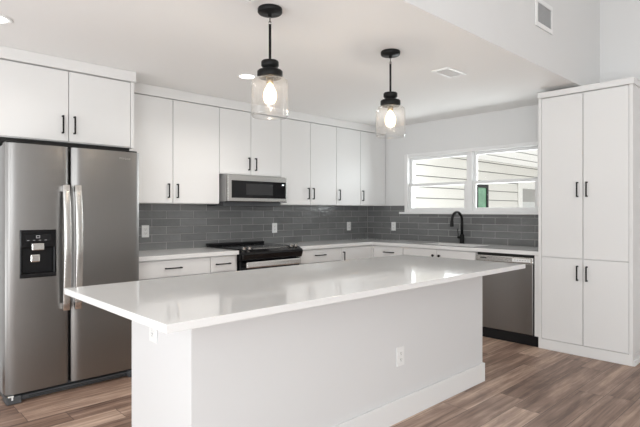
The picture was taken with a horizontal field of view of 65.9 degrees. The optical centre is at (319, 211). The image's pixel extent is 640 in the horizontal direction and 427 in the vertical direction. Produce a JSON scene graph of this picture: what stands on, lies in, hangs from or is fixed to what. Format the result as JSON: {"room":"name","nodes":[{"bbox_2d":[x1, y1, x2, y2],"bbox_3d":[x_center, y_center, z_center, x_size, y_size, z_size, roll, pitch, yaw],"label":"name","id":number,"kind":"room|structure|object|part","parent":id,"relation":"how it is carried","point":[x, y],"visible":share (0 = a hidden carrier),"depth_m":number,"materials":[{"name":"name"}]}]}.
{"room":"kitchen","nodes":[
{"label":"kitchen","id":0,"kind":"room"},
{"bbox_2d":[0,0,579,127],"bbox_3d":[-0.804,-1.206,3.752,7.200,0.100,3.252,0,0,-43],"label":"ceiling","id":1,"kind":"structure","parent":0,"point":[328,52],"depth_m":3.60,"materials":[{"name":"white paint"}]},
{"bbox_2d":[0,14,12,24],"bbox_3d":[-1.941,-1.151,2.953,0.180,0.006,0.180,0,0,-43],"label":"recessed light","id":2,"kind":"object","parent":1,"relation":"in","point":[4,20],"visible":1,"depth_m":2.98,"materials":[{"name":"white"}]},
{"bbox_2d":[236,74,256,79],"bbox_3d":[-0.625,-1.151,4.227,0.180,0.006,0.180,0,0,-43],"label":"recessed light","id":3,"kind":"object","parent":1,"relation":"in","point":[241,76],"visible":0.98,"depth_m":4.22,"materials":[{"name":"white plastic"}]},
{"bbox_2d":[235,0,258,4],"bbox_3d":[-0.427,-1.150,2.582,0.285,0.009,0.200,0,0,-43],"label":"recessed light","id":4,"kind":"object","parent":1,"relation":"in","point":[248,2],"visible":1,"depth_m":2.70,"materials":[{"name":"white"}]},
{"bbox_2d":[252,4,288,119],"bbox_3d":[-0.285,-0.845,2.814,0.214,0.619,0.214,0,0,-43],"label":"pendant lamp","id":5,"kind":"object","parent":1,"relation":"hanging from","point":[269,72],"visible":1,"depth_m":2.78,"materials":[{"name":"black metal"}]},
{"bbox_3d":[-0.285,-0.666,2.814,0.074,0.116,0.074,0,0,-43],"label":"bulb","id":6,"kind":"part","parent":5,"relation":"part of","materials":[{"name":"beige glass"}]},
{"bbox_2d":[266,77,273,84],"bbox_3d":[-0.285,-0.742,2.814,0.042,0.035,0.042,0,0,-43],"label":"socket","id":7,"kind":"object","parent":5,"relation":"attached to","point":[269,80],"depth_m":2.80,"materials":[{"name":"gold metal"}]},
{"bbox_3d":[-0.285,-0.960,2.814,0.015,0.211,0.015,0,0,-43],"label":"rod","id":8,"kind":"part","parent":5,"relation":"part of","materials":[{"name":"black metal"}]},
{"bbox_2d":[376,48,404,138],"bbox_3d":[0.509,-0.845,3.570,0.214,0.619,0.214,0,0,-43],"label":"pendant lamp","id":9,"kind":"object","parent":1,"relation":"hanging from","point":[390,101],"visible":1,"depth_m":3.54,"materials":[{"name":"black metal"}]},
{"bbox_3d":[0.509,-0.960,3.570,0.015,0.211,0.015,0,0,-43],"label":"rod","id":10,"kind":"part","parent":9,"relation":"part of","materials":[{"name":"black metal"}]},
{"bbox_3d":[0.509,-0.666,3.570,0.074,0.116,0.074,0,0,-43],"label":"bulb","id":11,"kind":"part","parent":9,"relation":"part of","materials":[{"name":"beige glass"}]},
{"bbox_2d":[431,67,466,77],"bbox_3d":[1.072,-1.150,4.102,0.285,0.009,0.165,0,0,-43],"label":"ceiling vent","id":12,"kind":"object","parent":1,"relation":"in","point":[448,72],"visible":1,"depth_m":4.09,"materials":[{"name":"white metal"}]},
{"bbox_2d":[0,336,639,426],"bbox_3d":[1.240,1.349,1.592,7.200,0.100,9.200,0,0,-43],"label":"floor","id":13,"kind":"structure","parent":0,"point":[523,385],"depth_m":3.40,"materials":[{"name":"brown wood"}]},
{"bbox_2d":[0,141,138,405],"bbox_3d":[-2.026,0.411,3.884,0.917,1.775,0.920,0,0,-43],"label":"refrigerator","id":14,"kind":"object","parent":13,"relation":"on","point":[69,217],"visible":0.98,"depth_m":3.52,"materials":[{"name":"grey metal"}]},
{"bbox_3d":[-1.987,0.387,3.462,0.393,1.700,0.097,0,0,-43],"label":"freezer door","id":15,"kind":"part","parent":14,"relation":"part of","materials":[{"name":"metal"}]},
{"bbox_3d":[-1.954,0.185,3.422,0.155,0.044,0.001,0,0,-43],"label":"touch panel","id":16,"kind":"part","parent":14,"relation":"part of","materials":[{"name":"black plastic"}]},
{"bbox_3d":[-1.963,0.246,3.428,0.078,0.050,0.039,0,0,-43],"label":"spout","id":17,"kind":"part","parent":14,"relation":"part of","materials":[{"name":"silver metal"}]},
{"bbox_3d":[-1.806,0.260,3.516,0.046,0.897,0.082,0,0,-43],"label":"handle","id":18,"kind":"part","parent":14,"relation":"part of","materials":[{"name":"silver metal"}]},
{"bbox_3d":[-1.748,0.260,3.570,0.046,0.897,0.082,0,0,-43],"label":"handle","id":19,"kind":"part","parent":14,"relation":"part of","materials":[{"name":"silver metal"}]},
{"bbox_3d":[-1.647,0.387,3.784,0.505,1.700,0.097,0,0,-43],"label":"fridge door","id":20,"kind":"part","parent":14,"relation":"part of","materials":[{"name":"metal"}]},
{"bbox_2d":[139,257,209,280],"bbox_3d":[-1.493,0.862,4.597,0.719,0.873,0.658,0,0,-43],"label":"base cabinet","id":21,"kind":"object","parent":13,"relation":"on","point":[156,269],"visible":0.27,"depth_m":4.37,"materials":[{"name":"white wood"}]},
{"bbox_2d":[139,247,238,261],"bbox_3d":[-1.387,0.404,4.709,1.033,0.038,0.642,0,0,-43],"label":"countertop","id":22,"kind":"structure","parent":21,"relation":"on","point":[165,254],"depth_m":4.60,"materials":[{"name":"white stone"}]},
{"bbox_2d":[209,255,236,273],"bbox_3d":[-1.120,0.862,4.951,0.306,0.873,0.658,0,0,-43],"label":"base cabinet","id":23,"kind":"object","parent":13,"relation":"on","point":[226,263],"visible":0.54,"depth_m":4.73,"materials":[{"name":"white wood"}]},
{"bbox_2d":[206,241,302,270],"bbox_3d":[-0.699,0.823,5.308,0.784,0.952,0.714,0,0,-43],"label":"range","id":24,"kind":"object","parent":13,"relation":"on","point":[252,255],"visible":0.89,"depth_m":5.08,"materials":[{"name":"black metal"}]},
{"bbox_2d":[207,243,297,249],"bbox_3d":[-0.729,0.378,5.340,0.784,0.012,0.580,0,0,-43],"label":"cooktop","id":25,"kind":"object","parent":24,"relation":"in","point":[231,246],"depth_m":5.30,"materials":[{"name":"black glass"}]},
{"bbox_3d":[-0.518,0.798,5.117,0.766,0.602,0.058,0,0,-43],"label":"oven door","id":26,"kind":"part","parent":24,"relation":"part of","materials":[{"name":"black glass"}]},
{"bbox_3d":[-0.501,0.433,5.099,0.772,0.120,0.111,0,0,-43],"label":"control panel","id":27,"kind":"part","parent":24,"relation":"part of","materials":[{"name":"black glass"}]},
{"bbox_3d":[-0.480,0.530,5.069,0.692,0.062,0.068,0,0,-43],"label":"handle","id":28,"kind":"part","parent":24,"relation":"part of","materials":[{"name":"silver metal"}]},
{"bbox_2d":[132,276,484,426],"bbox_3d":[0.130,0.858,3.159,2.490,0.880,0.675,0,0,-44],"label":"kitchen island","id":29,"kind":"object","parent":13,"relation":"on","point":[334,364],"visible":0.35,"depth_m":2.59,"materials":[{"name":"white"}]},
{"bbox_2d":[149,327,156,342],"bbox_3d":[-0.789,0.558,2.328,0.009,0.118,0.074,0,0,-44],"label":"outlet","id":30,"kind":"object","parent":29,"relation":"attached to","point":[152,332],"visible":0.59,"depth_m":2.32,"materials":[{"name":"white plastic"}]},
{"bbox_2d":[65,254,524,333],"bbox_3d":[0.110,0.401,3.035,2.790,0.031,1.098,0,0,-44],"label":"island countertop","id":31,"kind":"structure","parent":29,"relation":"on","point":[174,304],"depth_m":2.49,"materials":[{"name":"white stone"}]},
{"bbox_2d":[396,346,403,366],"bbox_3d":[0.500,0.899,3.060,0.074,0.118,0.009,0,0,-44],"label":"outlet","id":32,"kind":"object","parent":29,"relation":"attached to","point":[399,350],"visible":1,"depth_m":3.05,"materials":[{"name":"white plastic"}]},
{"bbox_3d":[0.356,1.228,2.920,2.488,0.141,0.016,0,0,-44],"label":"baseboard","id":33,"kind":"part","parent":29,"relation":"part of","materials":[{"name":"white"}]},
{"bbox_2d":[300,247,340,264],"bbox_3d":[-0.190,0.862,5.831,0.660,0.873,0.658,0,0,-43],"label":"base cabinet","id":34,"kind":"object","parent":13,"relation":"on","point":[310,256],"visible":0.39,"depth_m":5.61,"materials":[{"name":"white wood"}]},
{"bbox_2d":[275,238,537,255],"bbox_3d":[0.946,0.404,5.491,1.848,0.038,2.714,0,0,-43],"label":"countertop","id":35,"kind":"structure","parent":34,"relation":"on","point":[508,249],"depth_m":5.72,"materials":[{"name":"white stone"}]},
{"bbox_2d":[450,211,464,243],"bbox_3d":[1.607,0.191,5.823,0.277,0.388,0.088,0,0,-43],"label":"faucet","id":36,"kind":"object","parent":35,"relation":"on","point":[461,237],"visible":1,"depth_m":5.86,"materials":[{"name":"black metal"}]},
{"bbox_3d":[1.613,0.138,5.812,0.252,0.283,0.030,0,0,-43],"label":"spout","id":37,"kind":"part","parent":36,"relation":"part of","materials":[{"name":"black metal"}]},
{"bbox_2d":[340,245,373,260],"bbox_3d":[0.260,0.862,6.257,0.575,0.873,0.658,0,0,-43],"label":"base cabinet","id":38,"kind":"object","parent":13,"relation":"on","point":[365,251],"visible":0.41,"depth_m":6.04,"materials":[{"name":"white wood"}]},
{"bbox_2d":[374,245,403,256],"bbox_3d":[1.042,0.862,6.256,0.658,0.873,0.471,0,0,-43],"label":"drawer","id":39,"kind":"object","parent":13,"relation":"on","point":[379,250],"visible":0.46,"depth_m":6.05,"materials":[{"name":"white wood"}]},
{"bbox_2d":[403,247,477,259],"bbox_3d":[1.530,0.862,5.742,0.656,0.873,0.943,0,0,-43],"label":"base cabinet","id":40,"kind":"object","parent":13,"relation":"on","point":[457,254],"visible":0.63,"depth_m":5.50,"materials":[{"name":"white wood"}]},
{"bbox_3d":[1.155,0.813,5.718,0.019,0.757,0.459,0,0,-43],"label":"door","id":41,"kind":"part","parent":40,"relation":"part of","materials":[{"name":"white wood"}]},
{"bbox_3d":[1.480,0.813,5.375,0.019,0.757,0.474,0,0,-43],"label":"door","id":42,"kind":"part","parent":40,"relation":"part of","materials":[{"name":"white wood"}]},
{"bbox_2d":[476,252,537,346],"bbox_3d":[2.081,0.863,5.159,0.635,0.870,0.651,0,0,-43],"label":"dishwasher","id":43,"kind":"object","parent":13,"relation":"on","point":[508,298],"visible":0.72,"depth_m":4.90,"materials":[{"name":"grey metal"}]},
{"bbox_2d":[478,252,534,257],"bbox_3d":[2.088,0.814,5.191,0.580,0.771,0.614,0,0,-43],"label":"control panel","id":44,"kind":"object","parent":43,"relation":"in","point":[481,253],"depth_m":4.98,"materials":[{"name":"silver metal"}]},
{"bbox_2d":[535,77,639,366],"bbox_3d":[2.563,0.090,4.634,0.693,2.417,0.841,0,0,-43],"label":"pantry cabinet","id":45,"kind":"object","parent":13,"relation":"on","point":[587,262],"visible":1,"depth_m":4.37,"materials":[{"name":"white wood"}]},
{"bbox_3d":[2.228,-0.316,4.544,0.019,1.483,0.360,0,0,-43],"label":"door","id":46,"kind":"part","parent":45,"relation":"part of","materials":[{"name":"white wood"}]},
{"bbox_3d":[2.228,0.816,4.544,0.019,0.769,0.360,0,0,-43],"label":"door","id":47,"kind":"part","parent":45,"relation":"part of","materials":[{"name":"white wood"}]},
{"bbox_3d":[2.358,-0.195,4.369,0.032,0.135,0.011,0,0,-43],"label":"handle","id":48,"kind":"part","parent":45,"relation":"part of","materials":[{"name":"black metal"}]},
{"bbox_3d":[2.358,0.557,4.369,0.032,0.135,0.011,0,0,-43],"label":"handle","id":49,"kind":"part","parent":45,"relation":"part of","materials":[{"name":"black metal"}]},
{"bbox_3d":[2.582,-1.092,4.627,0.675,0.053,0.797,0,0,-43],"label":"crown","id":50,"kind":"part","parent":45,"relation":"part of","materials":[{"name":"white wood"}]},
{"bbox_3d":[2.478,-0.316,4.280,0.019,1.483,0.355,0,0,-43],"label":"door","id":51,"kind":"part","parent":45,"relation":"part of","materials":[{"name":"white wood"}]},
{"bbox_3d":[2.478,0.816,4.280,0.019,0.769,0.355,0,0,-43],"label":"door","id":52,"kind":"part","parent":45,"relation":"part of","materials":[{"name":"white wood"}]},
{"bbox_3d":[2.846,1.274,4.332,0.621,0.049,0.013,0,0,-43],"label":"shoe moulding","id":53,"kind":"part","parent":45,"relation":"part of","materials":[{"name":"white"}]},
{"bbox_2d":[403,0,599,85],"bbox_3d":[0.234,-1.803,2.510,7.000,1.295,0.020,0,0,-43],"label":"wall","id":54,"kind":"structure","parent":0,"point":[572,52],"depth_m":3.93,"materials":[{"name":"white paint"}]},
{"bbox_2d":[535,0,552,34],"bbox_3d":[1.804,-1.572,3.974,0.323,0.227,0.011,0,0,-43],"label":"air vent","id":55,"kind":"object","parent":54,"relation":"in","point":[543,11],"visible":1,"depth_m":3.97,"materials":[{"name":"white metal"}]},
{"bbox_2d":[385,0,639,207],"bbox_3d":[3.851,-0.576,3.926,0.200,3.750,9.000,0,0,-43],"label":"wall","id":56,"kind":"structure","parent":0,"point":[619,19],"depth_m":5.67,"materials":[{"name":"white paint"}]},
{"bbox_2d":[391,222,395,230],"bbox_3d":[1.007,0.207,6.764,0.009,0.118,0.074,0,0,-43],"label":"outlet","id":57,"kind":"object","parent":56,"relation":"attached to","point":[393,224],"visible":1,"depth_m":6.76,"materials":[{"name":"white plastic"}]},
{"bbox_2d":[368,206,537,246],"bbox_3d":[1.618,0.162,6.133,0.008,0.474,2.723,0,0,-43],"label":"backsplash","id":58,"kind":"structure","parent":56,"relation":"attached to","point":[496,229],"depth_m":6.11,"materials":[{"name":"grey tile"}]},
{"bbox_2d":[399,141,537,214],"bbox_3d":[1.834,-0.360,5.958,0.155,0.795,2.075,0,0,-43],"label":"window","id":59,"kind":"structure","parent":56,"relation":"in","point":[470,186],"depth_m":5.95,"materials":[{"name":"white plastic"}]},
{"bbox_3d":[1.499,-0.186,6.309,0.030,0.356,0.861,0,0,-43],"label":"sash","id":60,"kind":"part","parent":59,"relation":"part of","materials":[{"name":"glass"}]},
{"bbox_3d":[1.528,-0.521,6.336,0.030,0.390,0.861,0,0,-43],"label":"sash","id":61,"kind":"part","parent":59,"relation":"part of","materials":[{"name":"white plastic"}]},
{"bbox_3d":[1.798,0.024,5.925,0.057,0.026,2.075,0,0,-43],"label":"sill","id":62,"kind":"part","parent":59,"relation":"part of","materials":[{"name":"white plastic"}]},
{"bbox_3d":[2.116,-0.186,5.657,0.030,0.356,0.786,0,0,-43],"label":"sash","id":63,"kind":"part","parent":59,"relation":"part of","materials":[{"name":"white plastic"}]},
{"bbox_3d":[2.145,-0.521,5.684,0.030,0.390,0.786,0,0,-43],"label":"sash","id":64,"kind":"part","parent":59,"relation":"part of","materials":[{"name":"white plastic"}]},
{"bbox_3d":[-1.853,0.072,4.860,7.200,2.455,0.200,0,0,-43],"label":"wall","id":65,"kind":"structure","parent":0,"visible":0},
{"bbox_2d":[0,46,135,151],"bbox_3d":[-2.125,-0.825,3.994,1.018,0.659,0.680,0,0,-43],"label":"upper cabinet","id":66,"kind":"object","parent":65,"relation":"attached to","point":[45,99],"visible":0.98,"depth_m":3.74,"materials":[{"name":"white wood"}]},
{"bbox_3d":[-2.099,-0.799,3.608,0.475,0.533,0.019,0,0,-43],"label":"door","id":67,"kind":"part","parent":66,"relation":"part of","materials":[{"name":"white wood"}]},
{"bbox_3d":[-2.147,-0.511,4.018,0.960,0.030,0.580,0,0,-43],"label":"shadow gap panel","id":68,"kind":"part","parent":66,"relation":"part of","materials":[{"name":"black"}]},
{"bbox_3d":[-2.005,-1.114,3.867,1.018,0.082,0.315,0,0,-43],"label":"crown","id":69,"kind":"part","parent":66,"relation":"part of","materials":[{"name":"white wood"}]},
{"bbox_3d":[-1.879,-0.658,3.781,0.011,0.135,0.032,0,0,-43],"label":"handle","id":70,"kind":"part","parent":66,"relation":"part of","materials":[{"name":"black metal"}]},
{"bbox_3d":[-1.751,-0.799,3.937,0.471,0.533,0.019,0,0,-43],"label":"door","id":71,"kind":"part","parent":66,"relation":"part of","materials":[{"name":"white wood"}]},
{"bbox_2d":[142,225,148,236],"bbox_3d":[-1.711,0.197,4.838,0.074,0.118,0.009,0,0,-43],"label":"outlet","id":72,"kind":"object","parent":65,"relation":"attached to","point":[145,228],"visible":1,"depth_m":4.83,"materials":[{"name":"white plastic"}]},
{"bbox_2d":[129,93,218,203],"bbox_3d":[-1.494,-0.567,4.793,1.002,0.988,0.372,0,0,-43],"label":"upper cabinet","id":73,"kind":"object","parent":65,"relation":"attached to","point":[176,142],"visible":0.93,"depth_m":4.69,"materials":[{"name":"white wood"}]},
{"bbox_3d":[-1.579,-0.566,4.513,0.490,0.976,0.019,0,0,-43],"label":"door","id":74,"kind":"part","parent":73,"relation":"part of","materials":[{"name":"white wood"}]},
{"bbox_3d":[-1.215,-0.566,4.858,0.502,0.976,0.019,0,0,-43],"label":"door","id":75,"kind":"part","parent":73,"relation":"part of","materials":[{"name":"white wood"}]},
{"bbox_2d":[134,82,386,134],"bbox_3d":[-0.533,-1.109,5.727,3.686,0.092,0.352,0,0,-43],"label":"trim","id":76,"kind":"structure","parent":73,"relation":"on","point":[144,89],"depth_m":5.26,"materials":[{"name":"white wood"}]},
{"bbox_2d":[218,107,280,176],"bbox_3d":[-0.838,-0.722,5.414,0.801,0.678,0.372,0,0,-43],"label":"upper cabinet","id":77,"kind":"object","parent":65,"relation":"attached to","point":[248,145],"visible":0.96,"depth_m":5.27,"materials":[{"name":"white wood"}]},
{"bbox_3d":[-0.889,-0.721,5.167,0.384,0.666,0.019,0,0,-43],"label":"door","id":78,"kind":"part","parent":77,"relation":"part of","materials":[{"name":"white wood"}]},
{"bbox_2d":[207,174,286,206],"bbox_3d":[-0.795,-0.216,5.417,0.774,0.327,0.422,0,0,-43],"label":"microwave","id":79,"kind":"object","parent":77,"relation":"attached to","point":[234,190],"visible":0.91,"depth_m":5.22,"materials":[{"name":"grey metal"}]},
{"bbox_3d":[-0.664,-0.238,5.279,0.774,0.270,0.033,0,0,-43],"label":"door","id":80,"kind":"part","parent":79,"relation":"part of","materials":[{"name":"silver metal"}]},
{"bbox_3d":[-0.641,-0.228,5.275,0.709,0.180,0.002,0,0,-43],"label":"glass","id":81,"kind":"part","parent":79,"relation":"part of","materials":[{"name":"black glass"}]},
{"bbox_3d":[-0.597,-0.721,5.443,0.407,0.666,0.019,0,0,-43],"label":"door","id":82,"kind":"part","parent":77,"relation":"part of","materials":[{"name":"white wood"}]},
{"bbox_2d":[139,204,367,250],"bbox_3d":[-0.650,0.162,5.852,3.671,0.474,0.012,0,0,-43],"label":"backsplash","id":83,"kind":"structure","parent":65,"relation":"attached to","point":[171,226],"depth_m":5.62,"materials":[{"name":"grey tile"}]},
{"bbox_2d":[272,223,276,232],"bbox_3d":[-0.545,0.201,5.941,0.074,0.118,0.009,0,0,-43],"label":"outlet","id":84,"kind":"object","parent":65,"relation":"attached to","point":[274,225],"visible":1,"depth_m":5.94,"materials":[{"name":"white plastic"}]},
{"bbox_2d":[280,118,335,205],"bbox_3d":[-0.223,-0.567,5.996,0.889,0.988,0.372,0,0,-43],"label":"upper cabinet","id":85,"kind":"object","parent":65,"relation":"attached to","point":[308,150],"visible":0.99,"depth_m":5.87,"materials":[{"name":"white wood"}]},
{"bbox_3d":[-0.284,-0.566,5.739,0.444,0.976,0.019,0,0,-43],"label":"door","id":86,"kind":"part","parent":85,"relation":"part of","materials":[{"name":"white wood"}]},
{"bbox_3d":[0.040,-0.566,6.046,0.435,0.976,0.019,0,0,-43],"label":"door","id":87,"kind":"part","parent":85,"relation":"part of","materials":[{"name":"white wood"}]},
{"bbox_2d":[347,222,350,229],"bbox_3d":[0.400,0.207,6.837,0.074,0.118,0.009,0,0,-43],"label":"outlet","id":88,"kind":"object","parent":65,"relation":"attached to","point":[348,223],"visible":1,"depth_m":6.83,"materials":[{"name":"white plastic"}]},
{"bbox_2d":[327,127,384,205],"bbox_3d":[0.459,-0.567,6.642,0.986,0.988,0.372,0,0,-43],"label":"upper cabinet","id":89,"kind":"object","parent":65,"relation":"attached to","point":[360,155],"visible":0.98,"depth_m":6.49,"materials":[{"name":"white wood"}]},
{"bbox_3d":[0.363,-0.566,6.352,0.444,0.976,0.019,0,0,-43],"label":"door","id":90,"kind":"part","parent":89,"relation":"part of","materials":[{"name":"white wood"}]},
{"bbox_3d":[0.712,-0.566,6.682,0.504,0.976,0.019,0,0,-43],"label":"door","id":91,"kind":"part","parent":89,"relation":"part of","materials":[{"name":"white wood"}]},
{"label":"outside","id":92,"kind":"structure","parent":0,"visible":0},
{"bbox_3d":[15.282,1.674,20.943,39.800,0.150,50.000,0,0,-43],"label":"ground","id":93,"kind":"structure","parent":92,"visible":0},
{"bbox_2d":[415,149,537,207],"bbox_3d":[5.758,0.244,11.584,12.500,2.710,1.900,0,0,-43],"label":"neighboring house","id":94,"kind":"structure","parent":93,"relation":"on","point":[517,164],"depth_m":9.98,"materials":[{"name":"grey wood"}]}
]}

